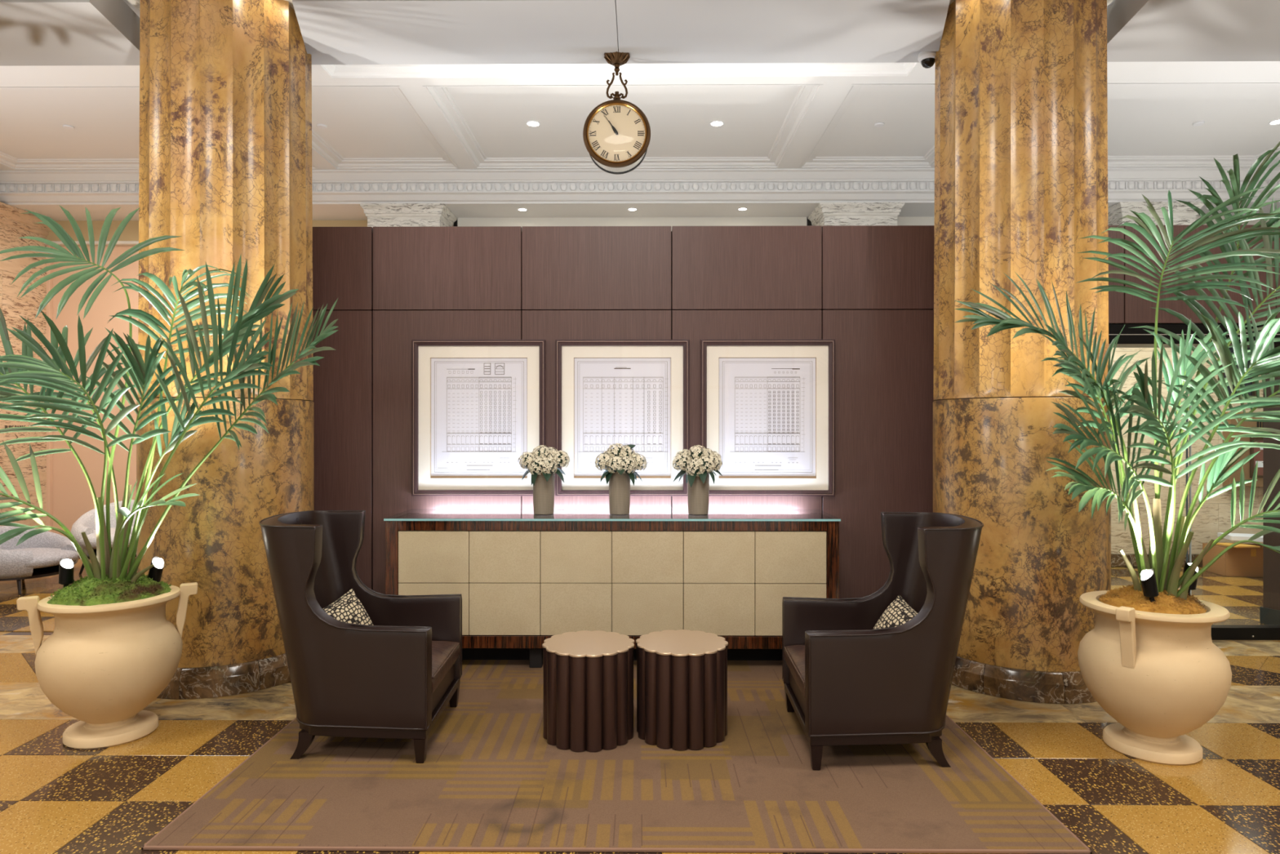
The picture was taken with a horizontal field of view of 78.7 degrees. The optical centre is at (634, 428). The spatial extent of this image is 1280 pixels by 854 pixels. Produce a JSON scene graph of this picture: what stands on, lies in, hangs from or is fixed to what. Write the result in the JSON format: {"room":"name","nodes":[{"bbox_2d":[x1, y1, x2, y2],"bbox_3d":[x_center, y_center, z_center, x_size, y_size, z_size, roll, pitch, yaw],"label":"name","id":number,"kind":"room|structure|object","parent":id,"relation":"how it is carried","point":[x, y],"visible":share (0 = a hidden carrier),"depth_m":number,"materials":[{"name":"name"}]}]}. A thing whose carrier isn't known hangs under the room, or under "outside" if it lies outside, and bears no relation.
{"room":"lobby","nodes":[
{"label":"lobby","id":0,"kind":"room"},
{"bbox_2d":[0,201,50,528],"bbox_3d":[-7.337,-0.464,8.038,0.600,4.088,2.960,0,0,0],"label":"wall","id":1,"kind":"structure","parent":0,"point":[14,224],"depth_m":9.06,"materials":[{"name":"beige paint"}]},
{"bbox_2d":[4,425,25,438],"bbox_3d":[-7.127,0.054,9.046,0.004,0.172,0.460,0,0,0],"label":"direction sign","id":2,"kind":"object","parent":1,"relation":"attached to","point":[6,426],"visible":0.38,"depth_m":8.96,"materials":[{"name":"black"}]},
{"bbox_2d":[0,167,1279,205],"bbox_3d":[0.068,-2.699,8.630,19.000,0.378,0.260,0,0,0],"label":"trim","id":3,"kind":"structure","parent":1,"relation":"attached to","point":[803,185],"depth_m":8.62,"materials":[{"name":"white paint"}]},
{"bbox_2d":[44,220,453,558],"bbox_3d":[-5.825,-0.465,9.511,7.200,4.090,0.190,0,0,0],"label":"wall","id":4,"kind":"structure","parent":0,"point":[68,493],"depth_m":9.51,"materials":[{"name":"beige paint"}]},
{"bbox_2d":[360,203,457,227],"bbox_3d":[-2.599,-0.465,9.031,0.940,4.090,0.620,0,0,0],"label":"column capital","id":5,"kind":"object","parent":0,"point":[378,215],"visible":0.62,"depth_m":8.77,"materials":[{"name":"white stone"}]},
{"bbox_2d":[0,0,1279,226],"bbox_3d":[0.025,-2.899,3.250,19.000,0.162,16.500,0,0,0],"label":"ceiling","id":6,"kind":"structure","parent":0,"point":[774,115],"depth_m":7.17,"materials":[{"name":"white paint"}]},
{"bbox_2d":[62,124,74,129],"bbox_3d":[-5.425,-2.881,7.483,0.090,0.016,0.090,0,0,0],"label":"recessed light","id":7,"kind":"object","parent":6,"relation":"attached to","point":[66,126],"visible":1,"depth_m":7.47,"materials":[{"name":"white plastic"}]},
{"bbox_2d":[316,124,326,128],"bbox_3d":[-2.991,-2.881,7.464,0.090,0.016,0.090,0,0,0],"label":"recessed light","id":8,"kind":"object","parent":6,"relation":"attached to","point":[319,126],"visible":1,"depth_m":7.45,"materials":[{"name":"white plastic"}]},
{"bbox_2d":[525,120,540,126],"bbox_3d":[-0.966,-2.886,7.408,0.138,0.006,0.138,0,0,0],"label":"recessed light","id":9,"kind":"object","parent":6,"relation":"in","point":[531,123],"visible":1,"depth_m":7.41,"materials":[{"name":"white plastic"}]},
{"bbox_2d":[709,120,724,126],"bbox_3d":[0.776,-2.886,7.404,0.138,0.006,0.138,0,0,0],"label":"recessed light","id":10,"kind":"object","parent":6,"relation":"in","point":[714,123],"visible":1,"depth_m":7.41,"materials":[{"name":"white plastic"}]},
{"bbox_2d":[874,122,884,127],"bbox_3d":[2.322,-2.881,7.422,0.090,0.016,0.090,0,0,0],"label":"cap","id":11,"kind":"object","parent":6,"relation":"attached to","point":[877,124],"visible":1,"depth_m":7.41,"materials":[{"name":"white plastic"}]},
{"bbox_2d":[1192,121,1204,126],"bbox_3d":[5.338,-2.881,7.398,0.090,0.016,0.090,0,0,0],"label":"cap","id":12,"kind":"object","parent":6,"relation":"attached to","point":[1197,123],"visible":1,"depth_m":7.38,"materials":[{"name":"white plastic"}]},
{"bbox_2d":[1268,119,1279,124],"bbox_3d":[6.058,-2.886,7.363,0.138,0.006,0.138,0,0,0],"label":"recessed light","id":13,"kind":"object","parent":6,"relation":"in","point":[1277,121],"visible":1,"depth_m":7.38,"materials":[{"name":"white plastic"}]},
{"bbox_2d":[0,557,1279,853],"bbox_3d":[0.025,1.640,3.250,19.000,0.120,16.500,0,0,0],"label":"floor","id":14,"kind":"structure","parent":0,"point":[55,797],"depth_m":3.68,"materials":[{"name":"tile"}]},
{"bbox_2d":[0,525,79,594],"bbox_3d":[-6.094,1.285,7.767,0.950,0.595,0.957,0,0,10],"label":"lounge armchair","id":15,"kind":"object","parent":14,"relation":"on","point":[40,555],"visible":0.83,"depth_m":7.68,"materials":[{"name":"grey fabric"}]},
{"bbox_2d":[8,547,79,568],"bbox_3d":[-6.040,1.292,7.757,0.840,0.152,0.720,0,0,10],"label":"seat cushion","id":16,"kind":"object","parent":15,"relation":"on","point":[39,557],"depth_m":7.57,"materials":[{"name":"grey fabric"}]},
{"bbox_2d":[70,499,136,574],"bbox_3d":[-5.780,1.212,8.791,0.957,0.743,0.950,0,0,-15],"label":"lounge armchair","id":17,"kind":"object","parent":14,"relation":"on","point":[86,522],"visible":0.1,"depth_m":8.57,"materials":[{"name":"fabric"}]},
{"bbox_2d":[77,527,131,548],"bbox_3d":[-5.766,1.220,8.738,0.720,0.190,0.840,0,0,-15],"label":"seat cushion","id":18,"kind":"object","parent":17,"relation":"on","point":[91,534],"depth_m":8.37,"materials":[{"name":"fabric"}]},
{"bbox_2d":[16,582,197,749],"bbox_3d":[-2.707,1.209,4.043,0.634,0.742,0.634,0,0,19],"label":"stone urn","id":19,"kind":"object","parent":14,"relation":"on","point":[101,665],"visible":0.85,"depth_m":3.85,"materials":[{"name":"cream stone"}]},
{"bbox_2d":[47,572,171,605],"bbox_3d":[-2.707,0.803,4.041,0.539,0.128,0.532,0,0,0],"label":"moss mound","id":20,"kind":"object","parent":19,"relation":"in","point":[86,591],"visible":0.77,"depth_m":3.90,"materials":[{"name":"green plant"}]},
{"bbox_2d":[58,558,74,588],"bbox_3d":[-2.908,0.753,3.995,0.066,0.174,0.062,0,0,33],"label":"uplight","id":21,"kind":"object","parent":20,"relation":"on","point":[66,566],"visible":0.84,"depth_m":3.97,"materials":[{"name":"black metal"}]},
{"bbox_2d":[146,555,164,582],"bbox_3d":[-2.517,0.759,4.102,0.087,0.173,0.062,0,0,21],"label":"uplight","id":22,"kind":"object","parent":20,"relation":"on","point":[155,572],"visible":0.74,"depth_m":4.08,"materials":[{"name":"black metal"}]},
{"bbox_2d":[0,204,338,582],"bbox_3d":[-2.490,-0.163,3.987,2.213,2.078,0.942,0,0,0],"label":"potted palm","id":23,"kind":"object","parent":19,"relation":"in","point":[24,369],"visible":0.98,"depth_m":3.89,"materials":[{"name":"green plant"}]},
{"bbox_2d":[126,0,314,698],"bbox_3d":[-2.652,-0.620,5.129,1.200,4.396,1.156,0,0,0],"label":"marble column","id":24,"kind":"structure","parent":14,"relation":"on","point":[225,163],"depth_m":4.68,"materials":[{"name":"yellow stone"}]},
{"bbox_2d":[141,659,1092,853],"bbox_3d":[-0.067,1.572,4.095,3.545,0.014,2.372,0,0,0],"label":"rug","id":25,"kind":"object","parent":14,"relation":"on","point":[489,779],"visible":0.66,"depth_m":3.37,"materials":[{"name":"taupe brown carpet textile"},{"name":"muted gold carpet textile"}]},
{"bbox_2d":[258,510,462,763],"bbox_3d":[-1.412,1.003,4.020,0.907,1.126,0.825,0,0,-1],"label":"wingback armchair","id":26,"kind":"object","parent":25,"relation":"on","point":[394,677],"visible":0.98,"depth_m":3.68,"materials":[{"name":"brown leather"}]},
{"bbox_2d":[322,588,373,625],"bbox_3d":[-1.513,1.035,4.072,0.199,0.356,0.361,0,0,23],"label":"throw pillow","id":27,"kind":"object","parent":26,"relation":"on","point":[348,608],"visible":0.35,"depth_m":4.06,"materials":[{"name":"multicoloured fabric"}]},
{"bbox_2d":[431,640,459,693],"bbox_3d":[-1.270,1.214,4.028,0.604,0.143,0.636,0,0,-1],"label":"seat cushion","id":28,"kind":"object","parent":26,"relation":"on","point":[445,654],"depth_m":4.06,"materials":[{"name":"brown leather"}]},
{"bbox_2d":[542,630,634,751],"bbox_3d":[-0.237,1.331,4.002,0.467,0.470,0.467,0,0,0],"label":"table","id":29,"kind":"object","parent":25,"relation":"on","point":[588,676],"visible":1,"depth_m":3.81,"materials":[{"name":"brown wood"}]},
{"bbox_2d":[383,508,840,667],"bbox_3d":[-0.148,1.082,5.351,2.952,0.996,0.610,0,0,0],"label":"base cabinet","id":30,"kind":"object","parent":25,"relation":"on","point":[523,578],"visible":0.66,"depth_m":5.07,"materials":[{"name":"cream leather"},{"name":"dark striped rosewood"},{"name":"glass"}]},
{"bbox_2d":[533,471,555,515],"bbox_3d":[-0.623,0.439,5.335,0.151,0.290,0.151,0,0,0],"label":"vase","id":31,"kind":"object","parent":30,"relation":"on","point":[543,490],"visible":0.8,"depth_m":5.27,"materials":[{"name":"beige ceramic"}]},
{"bbox_2d":[517,444,569,484],"bbox_3d":[-0.618,0.265,5.337,0.336,0.300,0.286,0,0,24],"label":"hydrangea bouquet","id":32,"kind":"object","parent":31,"relation":"in","point":[545,461],"visible":0.99,"depth_m":5.27,"materials":[{"name":"beige plant"}]},
{"bbox_2d":[608,471,630,515],"bbox_3d":[-0.105,0.439,5.331,0.151,0.290,0.151,0,0,0],"label":"vase","id":33,"kind":"object","parent":30,"relation":"on","point":[619,485],"visible":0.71,"depth_m":5.27,"materials":[{"name":"beige ceramic"}]},
{"bbox_2d":[595,443,647,485],"bbox_3d":[-0.092,0.258,5.324,0.323,0.314,0.297,0,0,31],"label":"hydrangea bouquet","id":34,"kind":"object","parent":33,"relation":"in","point":[620,459],"visible":0.99,"depth_m":5.27,"materials":[{"name":"beige plant"}]},
{"bbox_2d":[687,471,709,515],"bbox_3d":[0.432,0.439,5.327,0.151,0.290,0.151,0,0,0],"label":"vase","id":35,"kind":"object","parent":30,"relation":"on","point":[698,494],"visible":0.67,"depth_m":5.26,"materials":[{"name":"beige ceramic"}]},
{"bbox_2d":[671,444,722,487],"bbox_3d":[0.424,0.264,5.335,0.343,0.301,0.318,0,0,0],"label":"hydrangea bouquet","id":36,"kind":"object","parent":35,"relation":"in","point":[695,461],"visible":0.98,"depth_m":5.27,"materials":[{"name":"beige plant"}]},
{"bbox_2d":[635,629,728,751],"bbox_3d":[0.241,1.331,4.020,0.467,0.470,0.467,0,0,-5],"label":"table","id":37,"kind":"object","parent":25,"relation":"on","point":[682,674],"visible":1,"depth_m":3.83,"materials":[{"name":"brown wood"}]},
{"bbox_2d":[782,511,983,770],"bbox_3d":[1.245,1.003,3.947,0.907,1.126,0.825,0,0,2],"label":"wingback armchair","id":38,"kind":"object","parent":25,"relation":"on","point":[847,682],"visible":1,"depth_m":3.59,"materials":[{"name":"brown leather"}]},
{"bbox_2d":[783,644,804,697],"bbox_3d":[1.103,1.214,3.947,0.604,0.143,0.636,0,0,2],"label":"seat cushion","id":39,"kind":"object","parent":38,"relation":"on","point":[793,655],"depth_m":4.00,"materials":[{"name":"brown leather"}]},
{"bbox_2d":[872,595,917,629],"bbox_3d":[1.357,1.050,4.010,0.206,0.339,0.361,0,0,-14],"label":"throw pillow","id":40,"kind":"object","parent":38,"relation":"on","point":[899,611],"visible":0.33,"depth_m":4.01,"materials":[{"name":"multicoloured fabric"}]},
{"bbox_2d":[933,0,1113,703],"bbox_3d":[2.466,-0.620,5.053,1.200,4.396,1.156,0,0,0],"label":"marble column","id":41,"kind":"structure","parent":14,"relation":"on","point":[1021,95],"depth_m":4.60,"materials":[{"name":"yellow stone"}]},
{"bbox_2d":[1077,587,1231,764],"bbox_3d":[2.552,1.209,3.862,0.634,0.742,0.634,0,0,11],"label":"stone urn","id":42,"kind":"object","parent":14,"relation":"on","point":[1162,677],"visible":0.91,"depth_m":3.65,"materials":[{"name":"smooth beige stone"}]},
{"bbox_2d":[954,142,1279,599],"bbox_3d":[2.547,-0.258,3.714,2.104,2.287,0.905,0,0,3],"label":"potted palm","id":43,"kind":"object","parent":42,"relation":"in","point":[1264,358],"visible":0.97,"depth_m":3.74,"materials":[{"name":"green plant"}]},
{"bbox_2d":[1098,583,1206,614],"bbox_3d":[2.551,0.823,3.860,0.458,0.116,0.461,0,0,0],"label":"moss mound","id":44,"kind":"object","parent":42,"relation":"in","point":[1128,597],"visible":0.7,"depth_m":3.74,"materials":[{"name":"orange plant"}]},
{"bbox_2d":[1140,568,1159,602],"bbox_3d":[2.453,0.756,3.723,0.076,0.175,0.062,0,0,-1],"label":"uplight","id":45,"kind":"object","parent":44,"relation":"on","point":[1148,579],"visible":1,"depth_m":3.70,"materials":[{"name":"black metal"}]},
{"bbox_2d":[1180,561,1198,596],"bbox_3d":[2.726,0.747,3.841,0.073,0.175,0.062,0,0,19],"label":"uplight","id":46,"kind":"object","parent":44,"relation":"on","point":[1193,586],"visible":0.35,"depth_m":3.82,"materials":[{"name":"black metal"}]},
{"bbox_2d":[1202,542,1262,577],"bbox_3d":[6.578,1.415,8.419,0.540,0.330,0.560,0,0,6],"label":"cardboard box","id":47,"kind":"object","parent":14,"relation":"on","point":[1236,562],"visible":0.77,"depth_m":8.32,"materials":[{"name":"brown"}]},
{"bbox_2d":[1216,542,1260,547],"bbox_3d":[6.519,1.268,8.470,0.340,0.035,0.260,0,0,-17],"label":"manila envelope","id":48,"kind":"object","parent":47,"relation":"on","point":[1239,545],"visible":0.66,"depth_m":8.39,"materials":[{"name":"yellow paper"}]},
{"bbox_2d":[1217,532,1262,542],"bbox_3d":[6.789,1.210,8.667,0.440,0.050,0.300,1,0,12],"label":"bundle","id":49,"kind":"object","parent":47,"relation":"on","point":[1232,536],"visible":0.58,"depth_m":8.57,"materials":[{"name":"white paper"}]},
{"bbox_2d":[0,0,1279,66],"bbox_3d":[0.038,-2.610,4.890,19.000,0.220,1.020,0,0,0],"label":"ceiling","id":50,"kind":"structure","parent":0,"point":[33,33],"depth_m":4.94,"materials":[{"name":"grey paint"}]},
{"bbox_2d":[582,48,650,174],"bbox_3d":[-0.121,-2.134,5.313,0.456,0.771,0.261,0,0,0],"label":"clock","id":51,"kind":"object","parent":50,"relation":"hanging from","point":[616,132],"visible":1,"depth_m":5.24,"materials":[{"name":"aged bronze"},{"name":"cream enamel"},{"name":"crystal"}]},
{"bbox_2d":[917,51,936,68],"bbox_3d":[1.971,-2.471,5.255,0.132,0.095,0.132,0,0,0],"label":"dome camera","id":52,"kind":"object","parent":50,"relation":"attached to","point":[926,59],"visible":0.96,"depth_m":5.22,"materials":[{"name":"white plastic"}]},
{"bbox_2d":[12,203,1279,220],"bbox_3d":[0.071,-2.530,9.080,19.000,0.040,0.640,0,0,0],"label":"ceiling","id":53,"kind":"structure","parent":0,"point":[320,212],"depth_m":9.06,"materials":[{"name":"white paint"}]},
{"bbox_2d":[517,208,527,211],"bbox_3d":[-1.290,-2.506,8.960,0.112,0.006,0.112,0,0,0],"label":"recessed light","id":54,"kind":"object","parent":53,"relation":"in","point":[518,209],"visible":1,"depth_m":8.96,"materials":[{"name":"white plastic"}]},
{"bbox_2d":[627,208,637,210],"bbox_3d":[-0.030,-2.506,8.950,0.112,0.006,0.112,0,0,0],"label":"recessed light","id":55,"kind":"object","parent":53,"relation":"in","point":[628,209],"visible":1,"depth_m":8.95,"materials":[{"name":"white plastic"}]},
{"bbox_2d":[737,207,747,210],"bbox_3d":[1.230,-2.506,8.941,0.112,0.006,0.112,0,0,0],"label":"recessed light","id":56,"kind":"object","parent":53,"relation":"in","point":[740,208],"visible":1,"depth_m":8.94,"materials":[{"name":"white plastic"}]},
{"bbox_2d":[312,224,1279,599],"bbox_3d":[1.520,0.057,5.723,9.450,3.047,0.130,0,0,0],"label":"wall","id":57,"kind":"structure","parent":0,"point":[868,290],"depth_m":5.67,"materials":[{"name":"brown wood"}]},
{"bbox_2d":[411,339,545,496],"bbox_3d":[-1.132,-0.075,5.659,0.965,1.130,0.038,0,0,0],"label":"framed drawing","id":58,"kind":"object","parent":57,"relation":"attached to","point":[477,406],"visible":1,"depth_m":5.67,"materials":[{"name":"white paper"}]},
{"bbox_2d":[434,361,524,472],"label":"print","id":59,"kind":"object","parent":58,"relation":"attached to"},
{"bbox_2d":[467,363,511,451],"bbox_3d":[-1.131,-0.152,5.668,0.470,0.643,0.001,0,0,0],"label":"print","id":60,"kind":"object","parent":58,"relation":"attached to","point":[495,363],"depth_m":5.67},
{"bbox_2d":[555,339,688,496],"bbox_3d":[-0.091,-0.075,5.651,0.965,1.130,0.038,0,0,0],"label":"framed drawing","id":61,"kind":"object","parent":57,"relation":"attached to","point":[609,392],"visible":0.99,"depth_m":5.66,"materials":[{"name":"white paper"}]},
{"bbox_2d":[577,360,668,472],"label":"print","id":62,"kind":"object","parent":61,"relation":"attached to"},
{"bbox_2d":[613,368,662,451],"bbox_3d":[0.022,-0.135,5.659,0.347,0.602,0.001,0,0,0],"label":"print","id":63,"kind":"object","parent":61,"relation":"attached to","point":[614,368],"depth_m":5.66},
{"bbox_2d":[700,339,835,496],"bbox_3d":[0.957,-0.075,5.643,0.965,1.130,0.038,0,0,0],"label":"framed drawing","id":64,"kind":"object","parent":57,"relation":"attached to","point":[767,406],"visible":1,"depth_m":5.65,"materials":[{"name":"white paper"}]},
{"bbox_2d":[722,360,812,472],"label":"print","id":65,"kind":"object","parent":64,"relation":"attached to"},
{"bbox_2d":[767,368,799,451],"bbox_3d":[1.075,-0.132,5.651,0.235,0.603,0.001,0,0,0],"label":"print","id":66,"kind":"object","parent":64,"relation":"attached to","point":[771,368],"depth_m":5.65},
{"bbox_2d":[1186,394,1188,563],"bbox_3d":[3.575,0.439,5.878,1.158,2.097,0.014,0,0,0],"label":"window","id":67,"kind":"structure","parent":57,"relation":"in","point":[1187,420],"depth_m":5.87,"materials":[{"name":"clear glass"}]},
{"bbox_2d":[1189,350,1191,595],"bbox_3d":[5.158,0.439,5.866,1.976,2.097,0.014,0,0,0],"label":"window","id":68,"kind":"structure","parent":57,"relation":"in","point":[1190,406],"depth_m":5.87,"materials":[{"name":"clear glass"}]},
{"bbox_2d":[1108,324,1279,347],"bbox_3d":[4.596,-0.682,5.777,3.300,0.145,0.274,0,0,0],"label":"trim","id":69,"kind":"structure","parent":57,"relation":"attached to","point":[1137,337],"depth_m":5.65,"materials":[{"name":"black metal"}]},
{"bbox_2d":[1211,624,1279,639],"bbox_3d":[4.596,1.534,5.867,3.300,0.092,0.094,0,0,0],"label":"trim","id":70,"kind":"structure","parent":57,"relation":"attached to","point":[1219,632],"depth_m":5.83,"materials":[{"name":"black metal"}]},
{"bbox_2d":[808,202,904,226],"bbox_3d":[2.529,-0.465,8.990,0.940,4.090,0.620,0,0,0],"label":"pier","id":71,"kind":"object","parent":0,"point":[825,214],"visible":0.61,"depth_m":8.73,"materials":[{"name":"white stone"}]},
{"bbox_2d":[457,216,1279,231],"bbox_3d":[3.728,-0.465,9.321,11.690,4.090,0.100,0,0,0],"label":"wall","id":72,"kind":"structure","parent":0,"point":[923,220],"depth_m":9.30,"materials":[{"name":"beige paint"}]},
{"bbox_2d":[1107,201,1204,225],"bbox_3d":[5.851,-1.995,8.964,0.940,1.028,0.620,0,0,0],"label":"column capital","id":73,"kind":"object","parent":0,"point":[1183,215],"visible":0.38,"depth_m":8.70,"materials":[{"name":"white stone"}]},
{"bbox_2d":[1108,347,1262,554],"bbox_3d":[6.321,0.061,9.001,6.500,3.038,0.140,0,0,0],"label":"wall","id":74,"kind":"structure","parent":0,"point":[1214,516],"depth_m":8.93,"materials":[{"name":"beige stone"}]},
{"bbox_2d":[1111,554,1202,566],"bbox_3d":[5.820,1.511,8.942,5.500,0.138,0.065,0,0,0],"label":"baseboard","id":75,"kind":"structure","parent":74,"relation":"attached to","point":[1117,560],"depth_m":8.91,"materials":[{"name":"stone"}]},
{"bbox_2d":[1217,347,1256,399],"bbox_3d":[6.870,-0.670,8.904,0.420,0.700,0.045,0,0,0],"label":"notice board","id":76,"kind":"object","parent":74,"relation":"attached to","point":[1252,393],"visible":0.02,"depth_m":8.91,"materials":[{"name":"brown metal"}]},
{"bbox_2d":[1222,412,1262,486],"bbox_3d":[7.070,0.240,8.854,0.760,0.840,0.139,0,0,0],"label":"mailbox","id":77,"kind":"object","parent":74,"relation":"attached to","point":[1249,467],"visible":0.17,"depth_m":8.81,"materials":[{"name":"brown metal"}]},
{"bbox_2d":[1257,421,1262,427],"bbox_3d":[7.092,-0.040,8.800,0.165,0.080,0.008,0,0,0],"label":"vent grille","id":78,"kind":"object","parent":77,"relation":"attached to","point":[1260,424],"depth_m":8.80,"materials":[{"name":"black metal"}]},
{"bbox_2d":[1259,373,1279,625],"bbox_3d":[5.711,0.070,6.140,1.275,3.020,0.400,0,0,0],"label":"door frame","id":79,"kind":"structure","parent":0,"point":[1269,613],"depth_m":6.28,"materials":[{"name":"brown wood"}]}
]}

